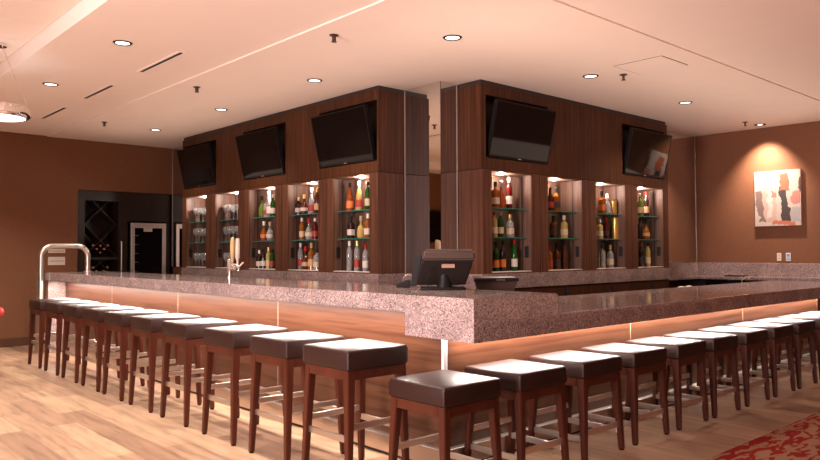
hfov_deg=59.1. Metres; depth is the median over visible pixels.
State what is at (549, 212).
glass shelf
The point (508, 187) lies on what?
bottle
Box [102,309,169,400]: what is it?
bar stool
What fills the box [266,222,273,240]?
bottle
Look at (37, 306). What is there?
bar stool
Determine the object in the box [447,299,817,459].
counter base
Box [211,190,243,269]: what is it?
display cabinet
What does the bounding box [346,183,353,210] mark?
bottle
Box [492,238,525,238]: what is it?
glass shelf
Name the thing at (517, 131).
television
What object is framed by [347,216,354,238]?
bottle
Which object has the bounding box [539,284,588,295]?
base cabinet
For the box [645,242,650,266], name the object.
bottle
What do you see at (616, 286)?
base cabinet
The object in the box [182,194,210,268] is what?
display cabinet
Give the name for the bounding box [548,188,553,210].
bottle
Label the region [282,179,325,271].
display cabinet
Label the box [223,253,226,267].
wine glass
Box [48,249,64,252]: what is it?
switch plate
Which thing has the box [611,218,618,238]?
bottle
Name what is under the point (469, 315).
countertop
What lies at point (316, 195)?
bottle
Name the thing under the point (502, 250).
bottle
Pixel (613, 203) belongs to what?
bottle
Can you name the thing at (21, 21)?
ceiling
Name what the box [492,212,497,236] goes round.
bottle
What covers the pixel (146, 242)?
wine fridge
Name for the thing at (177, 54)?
air slot
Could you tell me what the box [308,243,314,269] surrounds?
bottle
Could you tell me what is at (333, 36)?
sprinkler
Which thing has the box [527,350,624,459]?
counter stool
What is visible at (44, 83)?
recessed light
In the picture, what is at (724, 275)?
bar mat
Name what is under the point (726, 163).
wall
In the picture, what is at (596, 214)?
glass shelf
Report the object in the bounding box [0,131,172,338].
wall
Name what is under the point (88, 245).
wine bottle
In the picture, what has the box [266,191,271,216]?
bottle
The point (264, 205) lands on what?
bottle
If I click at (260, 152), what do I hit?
television
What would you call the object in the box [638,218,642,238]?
bottle
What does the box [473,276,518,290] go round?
caddy
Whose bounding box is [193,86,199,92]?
sprinkler
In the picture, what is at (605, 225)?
bottle
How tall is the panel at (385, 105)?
0.880 m
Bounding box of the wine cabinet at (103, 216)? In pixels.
[77,190,169,273]
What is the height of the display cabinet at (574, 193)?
1.032 m
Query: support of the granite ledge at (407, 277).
attached to the wall column
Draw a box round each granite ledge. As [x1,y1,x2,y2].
[181,268,404,284]
[405,273,458,285]
[459,268,669,288]
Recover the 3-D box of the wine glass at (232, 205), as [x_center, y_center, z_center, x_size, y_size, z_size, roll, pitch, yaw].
[-2.368,-0.243,9.715,0.079,0.205,0.080,1,-2,-42]
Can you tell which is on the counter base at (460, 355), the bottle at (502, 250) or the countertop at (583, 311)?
the countertop at (583, 311)
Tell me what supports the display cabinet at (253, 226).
on the granite ledge at (387, 279)
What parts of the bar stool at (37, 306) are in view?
leg, leg, foot rail, seat, foot rail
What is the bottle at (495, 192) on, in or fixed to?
in the display cabinet at (475, 187)
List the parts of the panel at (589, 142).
crown moulding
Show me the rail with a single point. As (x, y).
(47, 247)
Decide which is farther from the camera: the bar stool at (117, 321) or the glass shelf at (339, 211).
the glass shelf at (339, 211)
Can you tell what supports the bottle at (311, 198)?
in the display cabinet at (291, 222)
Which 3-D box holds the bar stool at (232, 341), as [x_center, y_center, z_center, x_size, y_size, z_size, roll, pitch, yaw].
[-1.177,1.083,5.188,0.456,0.760,0.456,1,-2,-42]
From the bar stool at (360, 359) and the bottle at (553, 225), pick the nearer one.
the bar stool at (360, 359)
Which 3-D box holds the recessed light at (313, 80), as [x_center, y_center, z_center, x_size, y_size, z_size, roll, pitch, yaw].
[-0.941,-1.472,7.134,0.153,0.009,0.153,1,-2,-42]
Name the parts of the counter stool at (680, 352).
leg, foot rail, leg, foot rail, seat, leg, foot rail, foot rail, leg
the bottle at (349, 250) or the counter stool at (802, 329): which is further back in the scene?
the bottle at (349, 250)
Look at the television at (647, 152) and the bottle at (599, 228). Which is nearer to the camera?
the bottle at (599, 228)
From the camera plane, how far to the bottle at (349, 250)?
7.83 m
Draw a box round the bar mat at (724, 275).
[724,275,747,276]
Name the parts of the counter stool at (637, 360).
foot rail, foot rail, leg, seat, leg, foot rail, foot rail, leg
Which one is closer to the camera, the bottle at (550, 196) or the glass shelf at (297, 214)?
the bottle at (550, 196)
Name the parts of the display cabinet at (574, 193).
sill, finger pull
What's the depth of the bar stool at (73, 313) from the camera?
7.48 m
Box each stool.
[0,307,4,316]
[28,298,80,368]
[44,300,98,375]
[61,303,119,382]
[81,306,144,391]
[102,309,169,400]
[128,313,201,412]
[160,318,239,426]
[202,324,288,445]
[248,331,344,459]
[302,338,409,459]
[388,369,501,459]
[464,359,568,459]
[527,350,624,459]
[579,343,669,445]
[625,336,708,430]
[663,331,740,417]
[696,326,769,406]
[726,321,795,396]
[752,318,817,388]
[776,314,819,377]
[798,311,819,363]
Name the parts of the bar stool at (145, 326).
leg, foot rail, leg, foot rail, seat, foot rail, leg, leg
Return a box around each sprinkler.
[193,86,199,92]
[329,34,338,42]
[620,74,626,80]
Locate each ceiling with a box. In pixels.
[0,0,80,62]
[0,0,819,148]
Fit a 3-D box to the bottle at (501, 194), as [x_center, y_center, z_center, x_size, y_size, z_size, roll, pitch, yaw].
[0.940,-0.362,7.456,0.090,0.280,0.090,1,-2,-42]
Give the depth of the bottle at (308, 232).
8.41 m
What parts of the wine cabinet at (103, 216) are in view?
pull handle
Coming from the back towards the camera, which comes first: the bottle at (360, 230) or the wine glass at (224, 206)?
the wine glass at (224, 206)
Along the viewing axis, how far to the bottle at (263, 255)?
9.16 m
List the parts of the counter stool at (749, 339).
leg, foot rail, leg, foot rail, seat, foot rail, leg, foot rail, leg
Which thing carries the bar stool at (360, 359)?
on the floor
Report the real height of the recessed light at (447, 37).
0.009 m
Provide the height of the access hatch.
0.004 m
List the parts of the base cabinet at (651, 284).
door, door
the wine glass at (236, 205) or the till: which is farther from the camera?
the wine glass at (236, 205)
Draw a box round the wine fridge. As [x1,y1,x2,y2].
[127,223,165,273]
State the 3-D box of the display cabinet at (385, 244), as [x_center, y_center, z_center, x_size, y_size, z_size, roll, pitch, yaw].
[-0.492,-0.058,7.747,0.357,1.032,0.894,1,-2,-42]
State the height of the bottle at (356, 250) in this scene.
0.330 m
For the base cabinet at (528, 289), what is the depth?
7.52 m
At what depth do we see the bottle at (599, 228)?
8.62 m
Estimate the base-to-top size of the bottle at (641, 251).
0.320 m
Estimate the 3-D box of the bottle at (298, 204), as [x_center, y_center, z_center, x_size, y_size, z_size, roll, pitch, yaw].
[-1.328,-0.283,8.612,0.071,0.210,0.071,1,-2,-42]
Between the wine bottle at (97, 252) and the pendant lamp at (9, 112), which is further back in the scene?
the wine bottle at (97, 252)
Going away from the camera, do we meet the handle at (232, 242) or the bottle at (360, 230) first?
the handle at (232, 242)
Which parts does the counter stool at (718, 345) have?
leg, foot rail, leg, foot rail, seat, foot rail, leg, foot rail, leg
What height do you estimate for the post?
1.060 m
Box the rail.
[36,243,91,353]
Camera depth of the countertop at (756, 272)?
9.93 m
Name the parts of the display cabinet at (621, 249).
finger pull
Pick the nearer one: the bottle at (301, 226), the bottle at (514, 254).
the bottle at (514, 254)
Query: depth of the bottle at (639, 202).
9.25 m
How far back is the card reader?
5.07 m
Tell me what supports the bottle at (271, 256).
in the display cabinet at (253, 226)
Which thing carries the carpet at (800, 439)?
on the floor
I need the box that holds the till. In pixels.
[411,249,475,289]
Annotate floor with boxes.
[0,344,819,459]
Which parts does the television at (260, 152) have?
casing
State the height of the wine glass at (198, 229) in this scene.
0.205 m
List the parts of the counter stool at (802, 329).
leg, foot rail, seat, foot rail, leg, foot rail, leg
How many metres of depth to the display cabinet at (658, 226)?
9.43 m
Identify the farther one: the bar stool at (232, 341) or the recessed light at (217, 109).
the recessed light at (217, 109)
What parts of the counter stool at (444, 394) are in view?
leg, foot rail, seat, leg, foot rail, leg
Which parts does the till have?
rating plate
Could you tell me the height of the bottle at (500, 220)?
0.260 m
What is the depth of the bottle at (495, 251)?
7.35 m
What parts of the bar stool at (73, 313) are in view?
leg, foot rail, leg, foot rail, seat, foot rail, leg, leg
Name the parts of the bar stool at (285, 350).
leg, foot rail, foot rail, leg, seat, leg, foot rail, foot rail, leg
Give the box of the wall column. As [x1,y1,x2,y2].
[173,262,694,287]
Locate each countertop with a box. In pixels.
[44,271,557,343]
[558,280,819,331]
[668,262,819,310]
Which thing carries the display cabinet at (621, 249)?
on the granite ledge at (537, 279)
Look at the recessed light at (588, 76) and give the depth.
7.00 m
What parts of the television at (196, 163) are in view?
casing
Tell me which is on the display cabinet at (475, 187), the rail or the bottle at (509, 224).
the bottle at (509, 224)
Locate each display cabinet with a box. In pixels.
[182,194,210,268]
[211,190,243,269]
[244,185,281,270]
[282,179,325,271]
[326,172,403,273]
[458,169,539,273]
[539,175,589,271]
[588,180,631,270]
[631,185,668,268]
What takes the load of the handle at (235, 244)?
on the tower
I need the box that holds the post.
[35,272,37,351]
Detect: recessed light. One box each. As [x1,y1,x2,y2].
[42,82,58,86]
[112,40,132,45]
[215,108,227,110]
[307,78,321,82]
[443,35,461,40]
[583,74,598,78]
[679,101,691,103]
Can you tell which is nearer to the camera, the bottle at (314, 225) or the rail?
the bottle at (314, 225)
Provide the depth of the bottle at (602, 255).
8.64 m
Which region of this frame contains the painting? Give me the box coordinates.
[754,169,801,225]
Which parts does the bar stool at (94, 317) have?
leg, foot rail, leg, foot rail, seat, foot rail, leg, leg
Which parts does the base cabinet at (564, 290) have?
door, door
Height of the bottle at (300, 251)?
0.320 m
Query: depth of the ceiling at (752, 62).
6.34 m
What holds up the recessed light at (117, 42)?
in the ceiling at (752, 62)
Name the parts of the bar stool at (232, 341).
leg, foot rail, foot rail, leg, seat, foot rail, foot rail, leg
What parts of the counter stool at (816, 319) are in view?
leg, seat, foot rail, foot rail, leg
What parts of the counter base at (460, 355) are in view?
veneer panel, kick plate, veneer panel, veneer panel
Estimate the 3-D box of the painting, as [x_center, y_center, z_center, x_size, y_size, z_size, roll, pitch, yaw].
[5.002,-0.432,9.836,0.039,0.751,0.597,1,-2,-42]
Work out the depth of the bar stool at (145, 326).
6.15 m
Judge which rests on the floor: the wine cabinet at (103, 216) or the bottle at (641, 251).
the wine cabinet at (103, 216)
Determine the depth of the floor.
5.38 m
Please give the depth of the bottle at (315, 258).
8.28 m
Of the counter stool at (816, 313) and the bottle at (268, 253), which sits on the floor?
the counter stool at (816, 313)
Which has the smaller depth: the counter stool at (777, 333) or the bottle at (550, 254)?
the counter stool at (777, 333)
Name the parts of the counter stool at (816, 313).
leg, seat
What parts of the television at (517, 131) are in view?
casing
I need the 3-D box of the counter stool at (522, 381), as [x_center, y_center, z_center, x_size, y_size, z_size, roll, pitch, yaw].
[0.637,1.125,4.349,0.451,0.612,0.451,1,-2,-42]
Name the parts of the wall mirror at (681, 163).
edge trim, edge trim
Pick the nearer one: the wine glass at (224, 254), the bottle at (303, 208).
the bottle at (303, 208)
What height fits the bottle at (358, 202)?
0.320 m
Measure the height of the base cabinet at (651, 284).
0.925 m
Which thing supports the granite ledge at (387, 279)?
on the base cabinet
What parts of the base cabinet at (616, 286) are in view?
door, door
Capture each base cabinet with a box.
[514,287,539,291]
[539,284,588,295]
[588,282,631,293]
[631,279,668,290]
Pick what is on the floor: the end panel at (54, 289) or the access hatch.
the end panel at (54, 289)
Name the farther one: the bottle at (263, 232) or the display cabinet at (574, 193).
the bottle at (263, 232)
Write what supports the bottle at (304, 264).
in the display cabinet at (291, 222)
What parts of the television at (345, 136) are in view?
casing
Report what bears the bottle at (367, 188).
in the display cabinet at (385, 244)
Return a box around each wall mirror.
[171,81,442,272]
[442,81,696,262]
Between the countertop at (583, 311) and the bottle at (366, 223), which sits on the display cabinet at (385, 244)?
the bottle at (366, 223)
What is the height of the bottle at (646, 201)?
0.320 m
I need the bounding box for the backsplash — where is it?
[669,262,819,276]
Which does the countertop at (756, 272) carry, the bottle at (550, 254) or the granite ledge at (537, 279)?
the granite ledge at (537, 279)
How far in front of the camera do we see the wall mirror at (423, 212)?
7.38 m
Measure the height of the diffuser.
0.017 m
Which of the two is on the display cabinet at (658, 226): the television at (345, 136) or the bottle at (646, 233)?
the bottle at (646, 233)
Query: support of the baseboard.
attached to the wall at (41, 176)
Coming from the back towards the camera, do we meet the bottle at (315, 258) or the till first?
the bottle at (315, 258)
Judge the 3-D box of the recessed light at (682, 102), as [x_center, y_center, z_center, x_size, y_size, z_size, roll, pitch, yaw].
[3.151,-1.455,8.275,0.153,0.009,0.153,1,-2,-42]
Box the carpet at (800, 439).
[705,412,819,459]
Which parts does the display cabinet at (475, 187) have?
sill, finger pull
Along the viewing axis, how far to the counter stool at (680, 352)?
5.45 m
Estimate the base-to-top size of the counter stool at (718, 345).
0.612 m
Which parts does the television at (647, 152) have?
casing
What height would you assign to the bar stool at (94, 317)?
0.760 m
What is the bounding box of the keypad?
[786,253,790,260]
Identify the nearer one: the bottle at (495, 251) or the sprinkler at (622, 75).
the sprinkler at (622, 75)
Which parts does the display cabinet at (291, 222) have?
finger pull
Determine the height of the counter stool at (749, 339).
0.612 m
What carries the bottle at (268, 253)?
in the display cabinet at (253, 226)
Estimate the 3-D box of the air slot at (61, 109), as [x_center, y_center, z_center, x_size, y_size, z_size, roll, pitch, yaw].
[-4.349,-1.420,8.812,0.072,0.006,0.910,1,-2,-42]
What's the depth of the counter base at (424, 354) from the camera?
5.40 m
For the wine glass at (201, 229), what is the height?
0.205 m
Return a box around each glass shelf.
[295,214,317,215]
[338,210,368,212]
[492,208,520,210]
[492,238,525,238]
[548,211,568,213]
[596,214,618,215]
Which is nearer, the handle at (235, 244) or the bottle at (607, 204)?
the handle at (235, 244)
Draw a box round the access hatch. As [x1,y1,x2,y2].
[614,56,686,74]
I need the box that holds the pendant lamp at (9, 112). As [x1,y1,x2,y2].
[0,42,30,121]
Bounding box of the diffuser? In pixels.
[0,114,25,121]
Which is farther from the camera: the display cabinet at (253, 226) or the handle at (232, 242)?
the display cabinet at (253, 226)
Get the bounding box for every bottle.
[85,243,93,247]
[91,250,101,254]
[256,250,260,267]
[258,196,263,216]
[260,221,266,240]
[261,248,265,268]
[263,199,266,216]
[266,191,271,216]
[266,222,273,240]
[266,248,270,268]
[269,249,274,268]
[270,194,274,215]
[295,197,301,214]
[298,243,302,269]
[299,218,304,239]
[300,194,307,213]
[301,246,307,269]
[305,218,311,239]
[308,188,313,213]
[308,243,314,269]
[312,218,317,238]
[313,249,317,269]
[314,188,317,212]
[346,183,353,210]
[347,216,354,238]
[347,241,352,270]
[354,241,359,270]
[355,181,362,209]
[357,216,363,237]
[362,244,368,270]
[364,214,369,237]
[365,182,368,208]
[492,182,499,207]
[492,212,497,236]
[493,242,498,271]
[497,212,503,236]
[499,181,505,207]
[500,241,505,270]
[506,177,511,207]
[506,214,513,236]
[511,240,517,270]
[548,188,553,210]
[548,246,552,269]
[550,216,556,237]
[553,243,560,269]
[554,187,560,210]
[560,215,567,237]
[562,240,567,268]
[596,219,602,238]
[598,191,604,213]
[599,243,605,267]
[603,217,608,238]
[605,194,610,213]
[607,245,613,267]
[609,201,616,213]
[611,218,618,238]
[637,194,642,215]
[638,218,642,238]
[638,242,643,266]
[643,219,649,238]
[644,192,648,215]
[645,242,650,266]
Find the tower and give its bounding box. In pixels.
[226,237,243,277]
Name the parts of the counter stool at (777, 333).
leg, leg, foot rail, seat, foot rail, leg, foot rail, leg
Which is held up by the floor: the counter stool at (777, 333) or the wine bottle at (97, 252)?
the counter stool at (777, 333)
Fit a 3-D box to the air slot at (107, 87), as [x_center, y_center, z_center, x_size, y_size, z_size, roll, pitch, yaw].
[-3.309,-1.459,7.666,0.072,0.006,0.850,1,-2,-42]
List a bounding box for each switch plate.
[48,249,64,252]
[48,257,64,264]
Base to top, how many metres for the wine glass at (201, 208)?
0.205 m
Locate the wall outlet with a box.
[777,253,780,260]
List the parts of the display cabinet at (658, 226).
finger pull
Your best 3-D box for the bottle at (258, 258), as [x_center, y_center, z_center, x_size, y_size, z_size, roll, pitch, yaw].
[-1.927,0.377,9.257,0.071,0.240,0.071,1,-2,-42]
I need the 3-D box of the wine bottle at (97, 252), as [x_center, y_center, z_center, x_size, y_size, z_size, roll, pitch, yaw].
[-4.841,0.351,11.191,0.070,0.070,0.302,1,-2,-42]
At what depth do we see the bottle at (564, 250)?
8.14 m
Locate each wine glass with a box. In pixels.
[196,253,200,266]
[197,228,200,242]
[200,207,203,221]
[200,228,203,242]
[200,253,203,266]
[223,205,227,219]
[223,227,227,241]
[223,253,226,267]
[227,205,231,219]
[227,227,231,241]
[231,204,234,218]
[231,226,234,236]
[235,204,237,218]
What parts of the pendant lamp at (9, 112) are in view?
lamp shade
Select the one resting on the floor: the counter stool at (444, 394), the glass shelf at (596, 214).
the counter stool at (444, 394)
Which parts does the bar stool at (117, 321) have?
leg, foot rail, leg, foot rail, seat, foot rail, leg, leg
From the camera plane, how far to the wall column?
10.35 m
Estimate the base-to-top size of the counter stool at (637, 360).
0.612 m
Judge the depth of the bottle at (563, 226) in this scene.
8.15 m
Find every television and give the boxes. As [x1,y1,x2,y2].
[177,143,215,188]
[235,126,285,179]
[310,104,376,167]
[486,99,556,163]
[622,127,671,178]
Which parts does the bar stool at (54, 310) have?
leg, leg, foot rail, seat, foot rail, leg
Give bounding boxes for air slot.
[39,107,67,118]
[81,85,114,98]
[136,52,185,72]
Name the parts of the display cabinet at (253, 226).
finger pull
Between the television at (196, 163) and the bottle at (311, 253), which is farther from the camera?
the television at (196, 163)
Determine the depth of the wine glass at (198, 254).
10.41 m
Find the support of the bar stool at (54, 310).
on the floor
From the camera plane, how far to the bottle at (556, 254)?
8.04 m
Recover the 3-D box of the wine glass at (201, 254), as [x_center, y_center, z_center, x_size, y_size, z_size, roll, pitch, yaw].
[-2.972,0.431,10.365,0.079,0.205,0.080,1,-2,-42]
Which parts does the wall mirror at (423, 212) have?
edge trim, edge trim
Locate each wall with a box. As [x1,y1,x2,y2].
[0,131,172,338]
[695,121,819,262]
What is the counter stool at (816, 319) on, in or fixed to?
on the floor
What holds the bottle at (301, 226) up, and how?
in the display cabinet at (291, 222)
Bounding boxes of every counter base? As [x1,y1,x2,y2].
[61,282,452,459]
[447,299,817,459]
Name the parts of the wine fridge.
control panel, glass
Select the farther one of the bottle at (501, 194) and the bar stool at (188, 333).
the bottle at (501, 194)
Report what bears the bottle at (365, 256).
in the display cabinet at (385, 244)
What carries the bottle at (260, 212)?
on the display cabinet at (253, 226)
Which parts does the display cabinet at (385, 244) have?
finger pull, sill, frame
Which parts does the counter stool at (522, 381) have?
leg, foot rail, foot rail, leg, seat, leg, foot rail, foot rail, leg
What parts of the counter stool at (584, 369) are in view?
leg, foot rail, foot rail, leg, seat, leg, foot rail, foot rail, leg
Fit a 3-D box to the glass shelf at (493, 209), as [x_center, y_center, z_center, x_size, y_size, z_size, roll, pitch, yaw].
[0.926,-0.216,7.485,0.620,0.010,0.236,1,-2,-42]
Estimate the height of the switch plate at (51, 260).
0.105 m
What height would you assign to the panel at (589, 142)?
0.880 m
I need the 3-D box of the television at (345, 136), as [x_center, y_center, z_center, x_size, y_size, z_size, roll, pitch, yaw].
[-0.672,-0.985,7.779,0.310,0.561,0.955,1,-2,-42]
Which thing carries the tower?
on the countertop at (469, 315)
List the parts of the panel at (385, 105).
crown moulding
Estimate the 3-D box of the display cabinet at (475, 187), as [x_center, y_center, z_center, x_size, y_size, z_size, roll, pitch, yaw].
[0.932,-0.072,7.475,0.897,1.032,0.326,1,-2,-42]
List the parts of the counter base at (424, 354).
veneer panel, veneer panel, veneer panel, kick plate, veneer panel, corner trim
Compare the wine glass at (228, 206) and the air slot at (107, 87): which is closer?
the air slot at (107, 87)
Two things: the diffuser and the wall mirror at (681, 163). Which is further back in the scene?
the wall mirror at (681, 163)
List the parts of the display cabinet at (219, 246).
finger pull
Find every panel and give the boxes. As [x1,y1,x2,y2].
[46,280,65,352]
[182,85,403,197]
[457,79,667,188]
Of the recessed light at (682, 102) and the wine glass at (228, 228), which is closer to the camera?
the recessed light at (682, 102)
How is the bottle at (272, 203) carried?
on the display cabinet at (253, 226)
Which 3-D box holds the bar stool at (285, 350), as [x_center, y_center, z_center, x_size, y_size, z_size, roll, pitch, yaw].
[-0.732,1.067,4.697,0.456,0.760,0.456,1,-2,-42]
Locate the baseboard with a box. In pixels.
[0,336,44,346]
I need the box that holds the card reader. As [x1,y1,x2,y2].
[396,274,419,287]
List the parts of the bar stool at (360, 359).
leg, foot rail, foot rail, leg, seat, leg, foot rail, foot rail, leg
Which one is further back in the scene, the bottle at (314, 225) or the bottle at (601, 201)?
the bottle at (601, 201)
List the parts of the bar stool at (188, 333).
leg, foot rail, foot rail, leg, seat, foot rail, leg, foot rail, leg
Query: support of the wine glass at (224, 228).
on the display cabinet at (219, 246)
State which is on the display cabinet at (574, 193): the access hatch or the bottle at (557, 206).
the bottle at (557, 206)
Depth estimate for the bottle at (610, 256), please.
8.76 m

